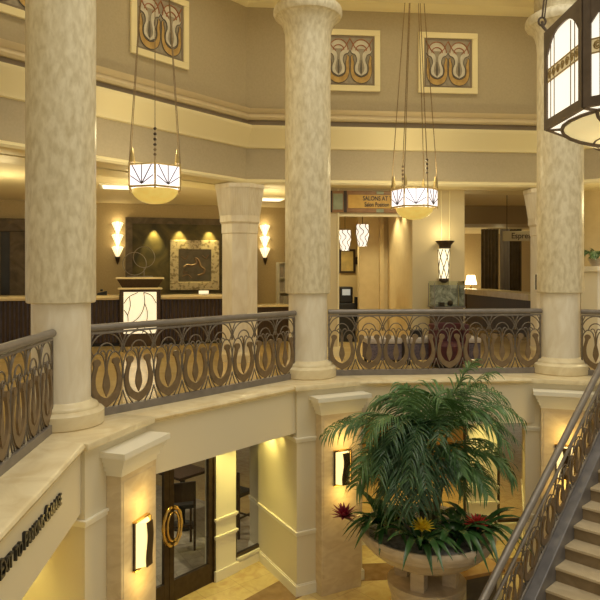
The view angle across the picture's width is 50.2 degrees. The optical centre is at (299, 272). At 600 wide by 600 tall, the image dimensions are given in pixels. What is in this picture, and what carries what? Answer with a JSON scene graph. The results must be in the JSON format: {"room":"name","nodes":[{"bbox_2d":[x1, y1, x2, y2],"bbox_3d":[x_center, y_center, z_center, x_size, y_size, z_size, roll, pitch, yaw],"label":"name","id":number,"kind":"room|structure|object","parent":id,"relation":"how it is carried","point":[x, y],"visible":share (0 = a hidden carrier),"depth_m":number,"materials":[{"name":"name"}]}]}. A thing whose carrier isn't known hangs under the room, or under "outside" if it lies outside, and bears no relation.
{"room":"hotel lobby","nodes":[
{"label":"hotel lobby","id":0,"kind":"room"},
{"bbox_2d":[22,426,169,599],"bbox_3d":[-2.640,3.240,7.039,2.065,3.020,1.210,0,0,18],"label":"pier","id":1,"kind":"object","parent":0,"point":[94,559],"visible":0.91,"depth_m":6.57,"materials":[{"name":"beige paint"}]},
{"bbox_2d":[132,512,153,572],"bbox_3d":[-1.663,2.890,6.860,0.125,0.530,0.290,0,0,18],"label":"wall sconce","id":2,"kind":"object","parent":1,"relation":"attached to","point":[143,529],"visible":1,"depth_m":6.80,"materials":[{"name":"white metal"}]},
{"bbox_2d":[136,516,148,568],"bbox_3d":[-1.660,2.890,6.862,0.080,0.470,0.235,0,0,18],"label":"diffuser","id":3,"kind":"object","parent":2,"relation":"attached to","point":[142,523],"depth_m":6.80,"materials":[{"name":"beige glass"}]},
{"bbox_2d":[0,0,245,178],"bbox_3d":[-3.160,-3.845,10.277,0.240,4.010,6.440,0,0,40],"label":"wall","id":4,"kind":"structure","parent":0,"point":[217,28],"depth_m":11.30,"materials":[{"name":"beige paint"}]},
{"bbox_2d":[0,0,24,19],"bbox_3d":[-4.022,-4.230,9.022,0.050,1.220,1.220,0,0,40],"label":"wall panel","id":5,"kind":"object","parent":4,"relation":"attached to","point":[16,8],"visible":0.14,"depth_m":9.00,"materials":[{"name":"beige paint"}]},
{"bbox_2d":[0,140,248,190],"bbox_3d":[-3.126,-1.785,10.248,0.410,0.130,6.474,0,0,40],"label":"trim","id":6,"kind":"structure","parent":4,"relation":"attached to","point":[6,147],"depth_m":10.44,"materials":[{"name":"beige paint"}]},
{"bbox_2d":[0,38,249,123],"bbox_3d":[-3.000,-3.100,10.142,0.181,0.219,6.242,0,0,40],"label":"trim","id":7,"kind":"structure","parent":4,"relation":"attached to","point":[8,49],"depth_m":10.71,"materials":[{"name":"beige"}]},
{"bbox_2d":[0,61,251,147],"bbox_3d":[-2.962,-2.650,10.110,0.281,0.400,6.242,0,0,40],"label":"crown molding","id":8,"kind":"structure","parent":4,"relation":"attached to","point":[114,105],"depth_m":10.67,"materials":[{"name":"beige"}]},
{"bbox_2d":[130,0,188,69],"bbox_3d":[-2.385,-4.230,10.965,0.050,1.220,1.220,0,0,40],"label":"wall panel","id":9,"kind":"object","parent":4,"relation":"attached to","point":[155,35],"visible":0.97,"depth_m":10.97,"materials":[{"name":"beige"}]},
{"bbox_2d":[0,200,284,303],"bbox_3d":[-4.945,-0.075,17.028,11.700,3.550,0.151,0,0,-15],"label":"wall","id":10,"kind":"structure","parent":0,"point":[107,269],"depth_m":17.15,"materials":[{"name":"beige paint"}]},
{"bbox_2d":[0,218,24,294],"bbox_3d":[-8.237,0.160,15.985,2.600,3.080,0.160,0,0,-15],"label":"door","id":11,"kind":"structure","parent":10,"relation":"in","point":[12,230],"depth_m":16.21,"materials":[{"name":"brown wood"}]},
{"bbox_2d":[112,222,123,264],"bbox_3d":[-4.820,-0.785,16.908,0.308,1.130,0.144,0,0,-15],"label":"sconce","id":12,"kind":"object","parent":10,"relation":"attached to","point":[117,226],"visible":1,"depth_m":16.89,"materials":[{"name":"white glass"}]},
{"bbox_2d":[125,217,221,293],"bbox_3d":[-2.929,-0.340,17.425,3.520,2.280,0.121,0,0,-15],"label":"panel","id":13,"kind":"object","parent":10,"relation":"attached to","point":[156,234],"visible":0.43,"depth_m":17.21,"materials":[{"name":"brown stone"}]},
{"bbox_2d":[170,240,218,289],"bbox_3d":[-2.858,-0.215,17.390,1.320,1.350,0.090,0,0,-15],"label":"relief panel","id":14,"kind":"object","parent":13,"relation":"attached to","point":[194,264],"visible":1,"depth_m":17.37,"materials":[{"name":"metal"}]},
{"bbox_2d":[259,225,269,264],"bbox_3d":[-0.975,-0.785,17.938,0.308,1.130,0.144,0,0,-15],"label":"sconce","id":15,"kind":"object","parent":10,"relation":"attached to","point":[264,239],"visible":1,"depth_m":17.92,"materials":[{"name":"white glass"}]},
{"bbox_2d":[0,162,525,207],"bbox_3d":[1.000,-1.925,15.269,30.000,0.150,25.463,0,0,0],"label":"ceiling","id":16,"kind":"structure","parent":0,"point":[12,176],"depth_m":15.28,"materials":[{"name":"beige paint"}]},
{"bbox_2d":[339,230,350,250],"bbox_3d":[1.069,-1.189,15.200,0.306,1.322,0.306,0,0,0],"label":"glass pendant","id":17,"kind":"object","parent":16,"relation":"hanging from","point":[344,235],"visible":0.98,"depth_m":15.10,"materials":[{"name":"white glass"}]},
{"bbox_2d":[356,217,368,246],"bbox_3d":[1.387,-1.218,14.200,0.306,1.263,0.306,0,0,0],"label":"glass pendant","id":18,"kind":"object","parent":16,"relation":"hanging from","point":[362,230],"visible":0.98,"depth_m":14.10,"materials":[{"name":"white glass"}]},
{"bbox_2d":[264,188,522,194],"bbox_3d":[1.950,-1.800,13.743,7.202,0.100,0.650,0,0,-5],"label":"trim","id":19,"kind":"structure","parent":16,"relation":"attached to","point":[492,192],"depth_m":13.74,"materials":[{"name":"beige paint"}]},
{"bbox_2d":[465,206,529,227],"bbox_3d":[7.800,-1.600,18.300,8.400,0.500,1.400,0,0,0],"label":"wall","id":20,"kind":"structure","parent":16,"relation":"attached to","point":[475,216],"depth_m":17.60,"materials":[{"name":"beige paint"}]},
{"bbox_2d":[502,231,529,240],"bbox_3d":[5.299,-1.304,15.187,0.950,1.091,0.066,0,0,8],"label":"hanging sign","id":21,"kind":"object","parent":16,"relation":"hanging from","point":[506,235],"visible":0.61,"depth_m":15.18,"materials":[{"name":"beige"}]},
{"bbox_2d":[0,383,536,599],"bbox_3d":[-0.054,2.045,7.643,3.746,0.630,10.866,0,0,40],"label":"wall","id":22,"kind":"structure","parent":0,"point":[202,435],"depth_m":7.99,"materials":[{"name":"beige paint"}]},
{"bbox_2d":[0,493,61,580],"bbox_3d":[-2.018,1.943,4.861,0.025,0.130,1.390,0,0,-5],"label":"sign lettering","id":23,"kind":"object","parent":22,"relation":"attached to","point":[49,510],"visible":1,"depth_m":4.71,"materials":[{"name":"black metal"}]},
{"bbox_2d":[0,438,84,541],"bbox_3d":[-2.367,1.692,4.918,0.790,0.075,4.525,0,0,-5],"label":"trim","id":24,"kind":"structure","parent":22,"relation":"on","point":[30,478],"depth_m":5.20,"materials":[{"name":"stone"}]},
{"bbox_2d":[0,329,56,476],"bbox_3d":[-2.440,1.121,4.897,0.088,1.068,3.646,0,0,-5],"label":"balcony railing","id":25,"kind":"object","parent":24,"relation":"on","point":[41,409],"visible":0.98,"depth_m":5.84,"materials":[{"name":"brown metal"}]},
{"bbox_2d":[4,414,154,450],"bbox_3d":[-2.385,1.692,6.958,1.100,0.077,1.260,0,0,18],"label":"trim","id":26,"kind":"structure","parent":22,"relation":"attached to","point":[114,426],"depth_m":6.72,"materials":[{"name":"stone"}]},
{"bbox_2d":[21,0,104,432],"bbox_3d":[-2.623,-1.472,7.034,1.110,6.255,1.110,0,0,0],"label":"marble column","id":27,"kind":"structure","parent":26,"relation":"on","point":[60,35],"depth_m":6.74,"materials":[{"name":"beige stone"}]},
{"bbox_2d":[117,382,294,420],"bbox_3d":[-1.191,1.692,8.619,0.790,0.075,4.535,0,0,40],"label":"trim","id":28,"kind":"structure","parent":22,"relation":"on","point":[170,410],"depth_m":8.29,"materials":[{"name":"stone"}]},
{"bbox_2d":[91,310,296,415],"bbox_3d":[-1.245,1.121,8.671,0.088,1.068,3.618,0,0,40],"label":"balcony railing","id":29,"kind":"object","parent":28,"relation":"on","point":[193,321],"visible":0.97,"depth_m":8.38,"materials":[{"name":"brown metal"}]},
{"bbox_2d":[267,375,363,391],"bbox_3d":[0.242,1.692,10.078,1.260,0.077,1.100,0,0,-27],"label":"trim","id":30,"kind":"structure","parent":22,"relation":"attached to","point":[337,381],"depth_m":9.67,"materials":[{"name":"stone"}]},
{"bbox_2d":[273,0,341,379],"bbox_3d":[0.127,-1.472,10.300,1.110,6.255,1.110,0,0,0],"label":"marble column","id":31,"kind":"structure","parent":30,"relation":"on","point":[307,25],"depth_m":10.00,"materials":[{"name":"beige stone"}]},
{"bbox_2d":[353,373,532,385],"bbox_3d":[2.240,1.692,10.358,4.485,0.075,0.885,0,0,-5],"label":"trim","id":32,"kind":"structure","parent":22,"relation":"on","point":[509,377],"depth_m":10.04,"materials":[{"name":"stone"}]},
{"bbox_2d":[328,308,541,375],"bbox_3d":[2.229,1.121,10.480,3.578,1.068,0.088,0,0,-5],"label":"balcony railing","id":33,"kind":"object","parent":32,"relation":"on","point":[507,312],"visible":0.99,"depth_m":10.46,"materials":[{"name":"brown metal"}]},
{"bbox_2d":[466,423,498,540],"bbox_3d":[3.233,3.555,11.475,0.590,2.390,0.290,0,0,-5],"label":"trim","id":34,"kind":"structure","parent":22,"relation":"attached to","point":[491,507],"depth_m":11.36,"materials":[{"name":"beige paint"}]},
{"bbox_2d":[497,427,520,539],"bbox_3d":[3.959,3.555,11.494,0.860,2.390,0.175,0,0,-5],"label":"window","id":35,"kind":"structure","parent":22,"relation":"in","point":[511,523],"depth_m":11.42,"materials":[{"name":"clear glass"}]},
{"bbox_2d":[522,373,599,385],"bbox_3d":[4.256,1.692,10.422,1.260,0.077,1.100,0,0,18],"label":"trim","id":36,"kind":"structure","parent":22,"relation":"attached to","point":[537,378],"depth_m":10.01,"materials":[{"name":"stone"}]},
{"bbox_2d":[525,0,589,376],"bbox_3d":[4.332,-1.472,10.661,1.110,6.255,1.110,0,0,0],"label":"marble column","id":37,"kind":"structure","parent":36,"relation":"on","point":[560,161],"depth_m":10.37,"materials":[{"name":"beige stone"}]},
{"bbox_2d":[0,317,593,432],"bbox_3d":[1.000,1.850,15.381,30.000,0.300,25.238,0,0,0],"label":"floor","id":38,"kind":"structure","parent":0,"point":[18,359],"depth_m":12.02,"materials":[{"name":"stone"}]},
{"bbox_2d":[0,294,119,346],"bbox_3d":[-6.266,1.110,14.595,4.130,1.180,0.800,0,0,-15],"label":"reception desk","id":39,"kind":"object","parent":38,"relation":"on","point":[15,313],"depth_m":14.36,"materials":[{"name":"brown wood"}]},
{"bbox_2d":[0,294,119,300],"bbox_3d":[-6.266,0.570,14.595,4.130,0.100,0.800,0,0,-15],"label":"countertop","id":40,"kind":"structure","parent":39,"relation":"on","point":[2,297],"depth_m":14.64,"materials":[{"name":"stone"}]},
{"bbox_2d":[116,277,163,346],"bbox_3d":[-3.804,0.900,15.203,1.080,1.600,1.020,0,0,-15],"label":"pedestal","id":41,"kind":"object","parent":38,"relation":"on","point":[139,296],"visible":0.79,"depth_m":14.80,"materials":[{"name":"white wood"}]},
{"bbox_2d":[160,294,221,344],"bbox_3d":[-2.262,1.110,15.668,2.280,1.180,0.800,0,0,-15],"label":"reception desk","id":42,"kind":"object","parent":38,"relation":"on","point":[172,306],"depth_m":15.29,"materials":[{"name":"brown wood"}]},
{"bbox_2d":[160,294,221,298],"bbox_3d":[-2.262,0.570,15.668,2.280,0.100,0.800,0,0,-15],"label":"countertop","id":43,"kind":"structure","parent":42,"relation":"on","point":[162,296],"depth_m":15.24,"materials":[{"name":"stone"}]},
{"bbox_2d":[215,183,263,362],"bbox_3d":[-1.175,0.000,12.508,0.942,3.400,0.942,0,0,40],"label":"pillar","id":44,"kind":"structure","parent":38,"relation":"on","point":[239,204],"depth_m":12.18,"materials":[{"name":"stone"}]},
{"bbox_2d":[257,304,288,341],"bbox_3d":[-0.616,1.245,16.133,1.200,0.910,0.580,0,0,-15],"label":"credenza","id":45,"kind":"object","parent":38,"relation":"on","point":[261,308],"visible":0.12,"depth_m":15.87,"materials":[{"name":"brown wood"}]},
{"bbox_2d":[276,262,288,303],"bbox_3d":[-0.390,0.700,17.995,0.520,2.000,0.300,0,0,-15],"label":"brochure rack","id":46,"kind":"object","parent":38,"relation":"on","point":[282,297],"visible":0.35,"depth_m":17.88,"materials":[{"name":"beige paint"}]},
{"bbox_2d":[339,286,357,341],"bbox_3d":[1.208,1.020,16.013,0.610,1.360,0.440,0,0,-5],"label":"kiosk","id":47,"kind":"object","parent":38,"relation":"on","point":[345,292],"visible":0.65,"depth_m":15.80,"materials":[{"name":"black plastic"}]},
{"bbox_2d":[362,336,401,362],"bbox_3d":[1.529,1.450,11.976,0.660,0.500,0.560,0,0,-5],"label":"upholstered bench","id":48,"kind":"object","parent":38,"relation":"on","point":[374,348],"visible":0.55,"depth_m":11.73,"materials":[{"name":"fabric"}]},
{"bbox_2d":[362,336,401,343],"bbox_3d":[1.529,1.250,11.976,0.660,0.100,0.560,0,0,-5],"label":"seat cushion","id":49,"kind":"object","parent":48,"relation":"on","point":[365,341],"depth_m":11.72,"materials":[{"name":"beige fabric"}]},
{"bbox_2d":[400,335,427,364],"bbox_3d":[2.271,1.450,12.040,0.690,0.500,0.560,0,0,-5],"label":"upholstered bench","id":50,"kind":"object","parent":38,"relation":"on","point":[418,343],"visible":0.27,"depth_m":11.77,"materials":[{"name":"fabric"}]},
{"bbox_2d":[400,335,427,343],"bbox_3d":[2.271,1.250,12.040,0.690,0.100,0.560,0,0,-5],"label":"seat cushion","id":51,"kind":"object","parent":50,"relation":"on","point":[418,341],"depth_m":11.76,"materials":[{"name":"beige fabric"}]},
{"bbox_2d":[427,281,465,322],"bbox_3d":[2.902,0.930,12.696,0.640,1.540,0.440,0,0,-5],"label":"display case","id":52,"kind":"object","parent":38,"relation":"on","point":[441,296],"visible":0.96,"depth_m":12.84,"materials":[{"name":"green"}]},
{"bbox_2d":[428,322,468,367],"bbox_3d":[2.686,1.310,11.593,0.718,0.780,0.680,0,0,-5],"label":"round ottoman","id":53,"kind":"object","parent":38,"relation":"on","point":[444,345],"visible":0.44,"depth_m":11.44,"materials":[{"name":"red fabric"}]},
{"bbox_2d":[447,335,480,361],"bbox_3d":[3.018,1.450,12.104,0.650,0.500,0.560,0,0,-5],"label":"upholstered bench","id":54,"kind":"object","parent":38,"relation":"on","point":[471,340],"visible":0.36,"depth_m":11.86,"materials":[{"name":"fabric"}]},
{"bbox_2d":[447,335,480,342],"bbox_3d":[3.018,1.250,12.104,0.650,0.100,0.560,0,0,-5],"label":"seat cushion","id":55,"kind":"object","parent":54,"relation":"on","point":[471,340],"depth_m":11.84,"materials":[{"name":"fabric"}]},
{"bbox_2d":[465,288,529,336],"bbox_3d":[6.179,1.120,19.437,0.800,1.160,5.755,0,0,-2],"label":"reception desk","id":56,"kind":"object","parent":38,"relation":"on","point":[477,298],"depth_m":18.98,"materials":[{"name":"brown wood"}]},
{"bbox_2d":[465,288,529,300],"bbox_3d":[6.179,0.630,19.437,0.800,0.180,5.755,0,0,-2],"label":"countertop","id":57,"kind":"structure","parent":56,"relation":"on","point":[509,294],"depth_m":18.73,"materials":[{"name":"stone"}]},
{"bbox_2d":[523,188,539,356],"bbox_3d":[5.106,0.000,13.101,0.942,3.400,0.942,0,0,-5],"label":"pillar","id":58,"kind":"structure","parent":38,"relation":"on","point":[530,195],"depth_m":13.03,"materials":[{"name":"stone"}]},
{"bbox_2d":[581,266,599,363],"bbox_3d":[5.449,0.790,11.714,0.520,1.820,0.520,0,0,-20],"label":"pedestal","id":59,"kind":"object","parent":38,"relation":"on","point":[590,298],"visible":0.6,"depth_m":11.59,"materials":[{"name":"beige paint"}]},
{"bbox_2d":[156,423,523,599],"bbox_3d":[2.500,4.794,10.000,23.000,0.112,24.000,0,0,0],"label":"floor","id":60,"kind":"structure","parent":0,"point":[256,577],"depth_m":11.12,"materials":[{"name":"stone"}]},
{"bbox_2d":[158,464,204,531],"bbox_3d":[-2.195,4.213,11.967,0.700,1.050,0.700,0,0,40],"label":"bar table","id":61,"kind":"object","parent":60,"relation":"on","point":[181,474],"visible":0.41,"depth_m":11.89,"materials":[{"name":"brown wood"}]},
{"bbox_2d":[174,481,195,550],"bbox_3d":[-2.044,4.148,11.053,0.420,1.180,0.410,0,0,-20],"label":"bar stool","id":62,"kind":"object","parent":60,"relation":"on","point":[184,492],"visible":0.55,"depth_m":10.91,"materials":[{"name":"black wood"}]},
{"bbox_2d":[205,451,238,582],"bbox_3d":[-1.242,3.555,10.080,0.290,2.390,0.480,0,0,40],"label":"pilaster","id":63,"kind":"structure","parent":60,"relation":"on","point":[226,512],"depth_m":10.00,"materials":[{"name":"beige paint"}]},
{"bbox_2d":[237,472,249,539],"bbox_3d":[-1.143,4.148,11.664,0.420,1.180,0.410,0,0,35],"label":"bar stool","id":64,"kind":"object","parent":60,"relation":"on","point":[242,491],"visible":0.33,"depth_m":11.39,"materials":[{"name":"black wood"}]},
{"bbox_2d":[236,450,259,570],"bbox_3d":[-0.739,3.555,10.611,0.175,2.390,1.000,0,0,40],"label":"window","id":65,"kind":"structure","parent":60,"relation":"on","point":[248,556],"depth_m":10.34,"materials":[{"name":"brown metal"}]},
{"bbox_2d":[245,581,300,599],"bbox_3d":[-1.084,4.748,8.528,0.570,0.004,4.328,0,0,40],"label":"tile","id":66,"kind":"structure","parent":60,"relation":"on","point":[276,591],"depth_m":9.45,"materials":[{"name":"brown tile"}]},
{"bbox_2d":[248,386,371,596],"bbox_3d":[0.119,3.240,10.316,1.210,3.020,2.065,0,0,-27],"label":"pier","id":67,"kind":"object","parent":60,"relation":"on","point":[293,495],"visible":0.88,"depth_m":9.52,"materials":[{"name":"beige paint"}]},
{"bbox_2d":[333,448,351,486],"bbox_3d":[0.648,2.890,9.480,0.290,0.530,0.125,0,0,-27],"label":"wall sconce","id":68,"kind":"object","parent":67,"relation":"attached to","point":[340,466],"visible":0.8,"depth_m":9.45,"materials":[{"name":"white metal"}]},
{"bbox_2d":[336,451,348,484],"bbox_3d":[0.651,2.890,9.479,0.235,0.470,0.080,0,0,-27],"label":"diffuser","id":69,"kind":"object","parent":68,"relation":"attached to","point":[341,466],"depth_m":9.44,"materials":[{"name":"beige glass"}]},
{"bbox_2d":[359,505,496,599],"bbox_3d":[1.700,4.083,8.600,1.800,1.333,1.800,0,0,0],"label":"stone urn","id":70,"kind":"object","parent":60,"relation":"on","point":[416,581],"visible":0.59,"depth_m":8.19,"materials":[{"name":"stone"}]},
{"bbox_2d":[332,489,430,554],"bbox_3d":[1.063,3.367,8.524,1.366,0.624,1.334,0,0,0],"label":"bromeliad","id":71,"kind":"object","parent":70,"relation":"in","point":[343,512],"visible":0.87,"depth_m":8.44,"materials":[{"name":"green plant"}]},
{"bbox_2d":[369,511,469,575],"bbox_3d":[1.517,3.345,7.948,1.318,0.554,1.259,0,0,0],"label":"bromeliad","id":72,"kind":"object","parent":70,"relation":"in","point":[433,537],"visible":0.93,"depth_m":7.87,"materials":[{"name":"green plant"}]},
{"bbox_2d":[319,358,526,533],"bbox_3d":[1.762,2.292,8.628,2.794,2.308,1.967,0,0,-30],"label":"palm plant","id":73,"kind":"object","parent":70,"relation":"in","point":[401,448],"visible":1,"depth_m":8.20,"materials":[{"name":"green plant"}]},
{"bbox_2d":[420,506,506,573],"bbox_3d":[2.045,3.386,8.198,1.169,0.445,1.211,0,0,0],"label":"bromeliad","id":74,"kind":"object","parent":70,"relation":"in","point":[454,527],"visible":0.66,"depth_m":8.08,"materials":[{"name":"green plant"}]},
{"bbox_2d":[431,501,533,563],"bbox_3d":[2.291,3.359,8.241,1.361,0.538,1.344,0,0,0],"label":"bromeliad","id":75,"kind":"object","parent":70,"relation":"in","point":[478,517],"visible":0.61,"depth_m":8.24,"materials":[{"name":"green plant"}]},
{"bbox_2d":[361,557,522,580],"bbox_3d":[2.248,4.748,10.266,4.278,0.004,0.570,0,0,-5],"label":"trim","id":76,"kind":"structure","parent":60,"relation":"on","point":[372,571],"depth_m":10.24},
{"bbox_2d":[460,557,504,599],"bbox_3d":[2.459,4.485,9.306,0.760,0.530,0.660,0,0,-21],"label":"stand","id":77,"kind":"object","parent":60,"relation":"on","point":[476,577],"visible":0.25,"depth_m":9.03,"materials":[{"name":"beige"}]},
{"bbox_2d":[523,428,599,599],"bbox_3d":[4.237,3.185,7.902,5.155,3.129,2.110,0,0,-45],"label":"staircase","id":78,"kind":"structure","parent":60,"relation":"on","point":[568,568],"depth_m":8.22,"materials":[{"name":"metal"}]},
{"bbox_2d":[478,361,599,599],"bbox_3d":[3.623,2.647,8.695,0.094,4.001,4.808,0,0,45],"label":"stair railing","id":79,"kind":"object","parent":78,"relation":"on","point":[521,570],"visible":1,"depth_m":8.26,"materials":[{"name":"brown metal"}]},
{"bbox_2d":[339,217,357,337],"bbox_3d":[0.971,-0.075,16.846,2.400,3.550,0.100,0,0,-5],"label":"wall","id":80,"kind":"structure","parent":0,"point":[345,223],"depth_m":16.83,"materials":[{"name":"beige paint"}]},
{"bbox_2d":[339,249,354,272],"bbox_3d":[1.236,-0.311,16.794,0.420,0.620,0.040,0,0,-5],"label":"framed picture","id":81,"kind":"object","parent":80,"relation":"attached to","point":[346,258],"visible":0.96,"depth_m":16.79,"materials":[{"name":"brown metal"}]},
{"bbox_2d":[358,217,387,341],"bbox_3d":[1.768,-0.075,15.509,0.700,3.550,0.300,0,0,-5],"label":"wall","id":82,"kind":"structure","parent":0,"point":[372,258],"depth_m":15.45,"materials":[{"name":"beige paint"}]},
{"bbox_2d":[246,7,536,182],"bbox_3d":[2.016,-3.845,12.971,6.390,4.010,0.240,0,0,-5],"label":"wall","id":83,"kind":"structure","parent":0,"point":[507,55],"depth_m":12.87,"materials":[{"name":"beige paint"}]},
{"bbox_2d":[331,29,379,91],"bbox_3d":[0.992,-4.230,12.733,1.220,1.220,0.051,0,0,-5],"label":"wall panel","id":84,"kind":"object","parent":83,"relation":"attached to","point":[355,54],"visible":0.88,"depth_m":12.74,"materials":[{"name":"beige"}]},
{"bbox_2d":[247,0,533,16],"bbox_3d":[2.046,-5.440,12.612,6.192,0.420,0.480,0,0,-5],"label":"crown molding","id":85,"kind":"structure","parent":83,"relation":"attached to","point":[346,5],"depth_m":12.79,"materials":[{"name":"beige paint"}]},
{"bbox_2d":[247,125,536,152],"bbox_3d":[2.038,-2.650,12.712,6.192,0.400,0.280,0,0,-5],"label":"crown molding","id":86,"kind":"structure","parent":83,"relation":"attached to","point":[261,136],"depth_m":12.71,"materials":[{"name":"beige paint"}]},
{"bbox_2d":[248,179,536,190],"bbox_3d":[2.020,-1.785,12.926,6.424,0.130,0.410,0,0,-5],"label":"trim","id":87,"kind":"structure","parent":83,"relation":"attached to","point":[268,183],"depth_m":12.83,"materials":[{"name":"beige paint"}]},
{"bbox_2d":[248,120,536,130],"bbox_3d":[2.029,-2.921,12.817,6.192,0.139,0.071,0,0,-5],"label":"trim","id":88,"kind":"structure","parent":83,"relation":"attached to","point":[252,122],"depth_m":12.80,"materials":[{"name":"brown paint"}]},
{"bbox_2d":[248,108,536,125],"bbox_3d":[2.034,-3.100,12.762,6.192,0.219,0.180,0,0,-5],"label":"trim","id":89,"kind":"structure","parent":83,"relation":"attached to","point":[267,114],"depth_m":12.74,"materials":[{"name":"beige paint"}]},
{"bbox_2d":[418,32,477,93],"bbox_3d":[2.985,-4.230,12.904,1.220,1.220,0.050,0,0,-5],"label":"wall panel","id":90,"kind":"object","parent":83,"relation":"attached to","point":[453,57],"visible":0.96,"depth_m":12.90,"materials":[{"name":"beige"}]},
{"bbox_2d":[327,188,464,346],"bbox_3d":[1.867,-0.075,13.239,3.070,3.550,0.240,0,0,-5],"label":"wall","id":91,"kind":"structure","parent":0,"point":[424,233],"depth_m":13.19,"materials":[{"name":"beige paint"}]},
{"bbox_2d":[331,191,396,212],"bbox_3d":[1.467,-1.450,13.055,1.720,0.440,0.060,0,0,-5],"label":"sign","id":92,"kind":"object","parent":91,"relation":"attached to","point":[341,201],"visible":0.67,"depth_m":13.02,"materials":[{"name":"brown metal"}]},
{"bbox_2d":[327,189,449,356],"bbox_3d":[1.879,0.000,13.100,3.070,3.400,0.043,0,0,-5],"label":"trim","id":93,"kind":"structure","parent":91,"relation":"attached to","point":[336,350],"depth_m":13.02,"materials":[{"name":"beige paint"}]},
{"bbox_2d":[436,240,453,282],"bbox_3d":[2.946,-0.230,13.011,0.380,0.860,0.391,0,0,-5],"label":"sconce","id":94,"kind":"object","parent":91,"relation":"attached to","point":[444,245],"visible":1,"depth_m":12.99,"materials":[{"name":"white glass"}]},
{"bbox_2d":[388,217,408,337],"bbox_3d":[2.452,-0.075,14.670,0.520,3.550,2.490,0,0,-5],"label":"wall","id":95,"kind":"structure","parent":0,"point":[398,227],"depth_m":14.39,"materials":[{"name":"beige paint"}]},
{"bbox_2d":[465,228,529,233],"bbox_3d":[7.800,-1.590,23.000,8.400,0.120,4.000,0,0,0],"label":"ceiling","id":96,"kind":"structure","parent":0,"point":[467,230],"depth_m":22.51,"materials":[{"name":"beige paint"}]},
{"bbox_2d":[481,229,498,288],"bbox_3d":[6.650,0.085,22.425,0.600,3.230,0.210,0,0,0],"label":"curtain","id":97,"kind":"object","parent":96,"relation":"hanging from","point":[489,237],"visible":0.7,"depth_m":22.40,"materials":[{"name":"brown fabric"}]},
{"bbox_2d":[500,229,509,289],"bbox_3d":[7.140,0.085,22.325,0.320,3.230,0.210,0,0,0],"label":"curtain","id":98,"kind":"object","parent":96,"relation":"hanging from","point":[504,245],"visible":0.61,"depth_m":22.27,"materials":[{"name":"brown fabric"}]},
{"bbox_2d":[510,229,521,290],"bbox_3d":[7.540,0.085,22.425,0.420,3.230,0.210,0,0,0],"label":"curtain","id":99,"kind":"object","parent":96,"relation":"hanging from","point":[515,246],"visible":0.59,"depth_m":22.36,"materials":[{"name":"brown fabric"}]},
{"bbox_2d":[465,234,580,316],"bbox_3d":[9.750,-0.075,25.100,12.500,3.550,0.200,0,0,0],"label":"wall","id":100,"kind":"structure","parent":0,"point":[472,241],"depth_m":25.00,"materials":[{"name":"beige paint"}]},
{"bbox_2d":[521,383,599,571],"bbox_3d":[4.337,3.240,10.677,1.210,3.020,2.065,0,0,18],"label":"pier","id":101,"kind":"object","parent":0,"point":[554,404],"visible":0.39,"depth_m":9.89,"materials":[{"name":"beige paint"}]},
{"bbox_2d":[555,444,574,479],"bbox_3d":[4.034,2.890,9.740,0.290,0.530,0.125,0,0,18],"label":"wall sconce","id":102,"kind":"object","parent":101,"relation":"attached to","point":[566,446],"visible":0.26,"depth_m":9.73,"materials":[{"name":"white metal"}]},
{"bbox_2d":[557,447,572,476],"bbox_3d":[4.036,2.890,9.737,0.235,0.470,0.080,0,0,18],"label":"diffuser","id":103,"kind":"object","parent":102,"relation":"attached to","point":[565,448],"depth_m":9.70,"materials":[{"name":"beige glass"}]},
{"bbox_2d":[537,0,599,150],"bbox_3d":[2.897,-3.848,4.954,1.848,5.776,1.793,0,0,0],"label":"lantern","id":104,"kind":"object","parent":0,"point":[572,42],"visible":1,"depth_m":4.83,"materials":[{"name":"brown metal"}]},
{"bbox_2d":[584,190,599,265],"bbox_3d":[7.970,-0.075,12.140,4.860,3.550,0.151,0,0,40],"label":"wall","id":105,"kind":"structure","parent":0,"point":[592,197],"depth_m":13.55,"materials":[{"name":"beige paint"}]},
{"bbox_2d":[584,148,599,179],"bbox_3d":[7.571,-3.845,11.201,6.430,4.010,0.240,0,0,40],"label":"wall","id":106,"kind":"structure","parent":0,"point":[591,156],"depth_m":12.59,"materials":[{"name":"beige paint"}]},
{"bbox_3d":[2.108,-5.700,11.890,6.192,0.100,1.930,0,0,-5],"label":"ceiling","id":107,"kind":"structure","parent":0,"visible":0},
{"bbox_2d":[391,3,437,219],"bbox_3d":[2.088,-3.310,11.670,0.750,4.679,0.856,0,0,-24],"label":"pendant lamp","id":108,"kind":"object","parent":107,"relation":"hanging from","point":[411,203],"visible":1,"depth_m":11.47,"materials":[{"name":"white glass"}]},
{"bbox_3d":[-2.331,-5.700,9.578,1.930,0.100,6.242,0,0,40],"label":"ceiling","id":109,"kind":"structure","parent":0,"visible":0},
{"bbox_2d":[128,0,180,203],"bbox_3d":[-2.143,-3.334,9.460,0.750,4.630,0.856,0,0,-13],"label":"pendant lamp","id":110,"kind":"object","parent":109,"relation":"hanging from","point":[154,182],"visible":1,"depth_m":9.20,"materials":[{"name":"white glass"}]},
{"bbox_3d":[4.491,1.692,10.409,0.833,0.075,0.820,0,0,40],"label":"trim","id":111,"kind":"structure","parent":0,"visible":0},
{"bbox_2d":[581,309,599,375],"bbox_3d":[4.760,1.121,10.300,0.458,1.068,0.088,0,0,40],"label":"balcony railing","id":112,"kind":"object","parent":111,"relation":"on","point":[591,313],"visible":0.94,"depth_m":10.35,"materials":[{"name":"brown metal"}]},
{"bbox_3d":[-2.997,3.555,8.002,0.120,2.390,1.600,0,0,40],"label":"wall","id":113,"kind":"structure","parent":0,"visible":0},
{"bbox_2d":[156,457,215,599],"bbox_3d":[-1.858,3.555,9.194,0.188,2.390,1.730,0,0,40],"label":"door","id":114,"kind":"structure","parent":113,"relation":"in","point":[171,588],"depth_m":9.29,"materials":[{"name":"brown wood"}]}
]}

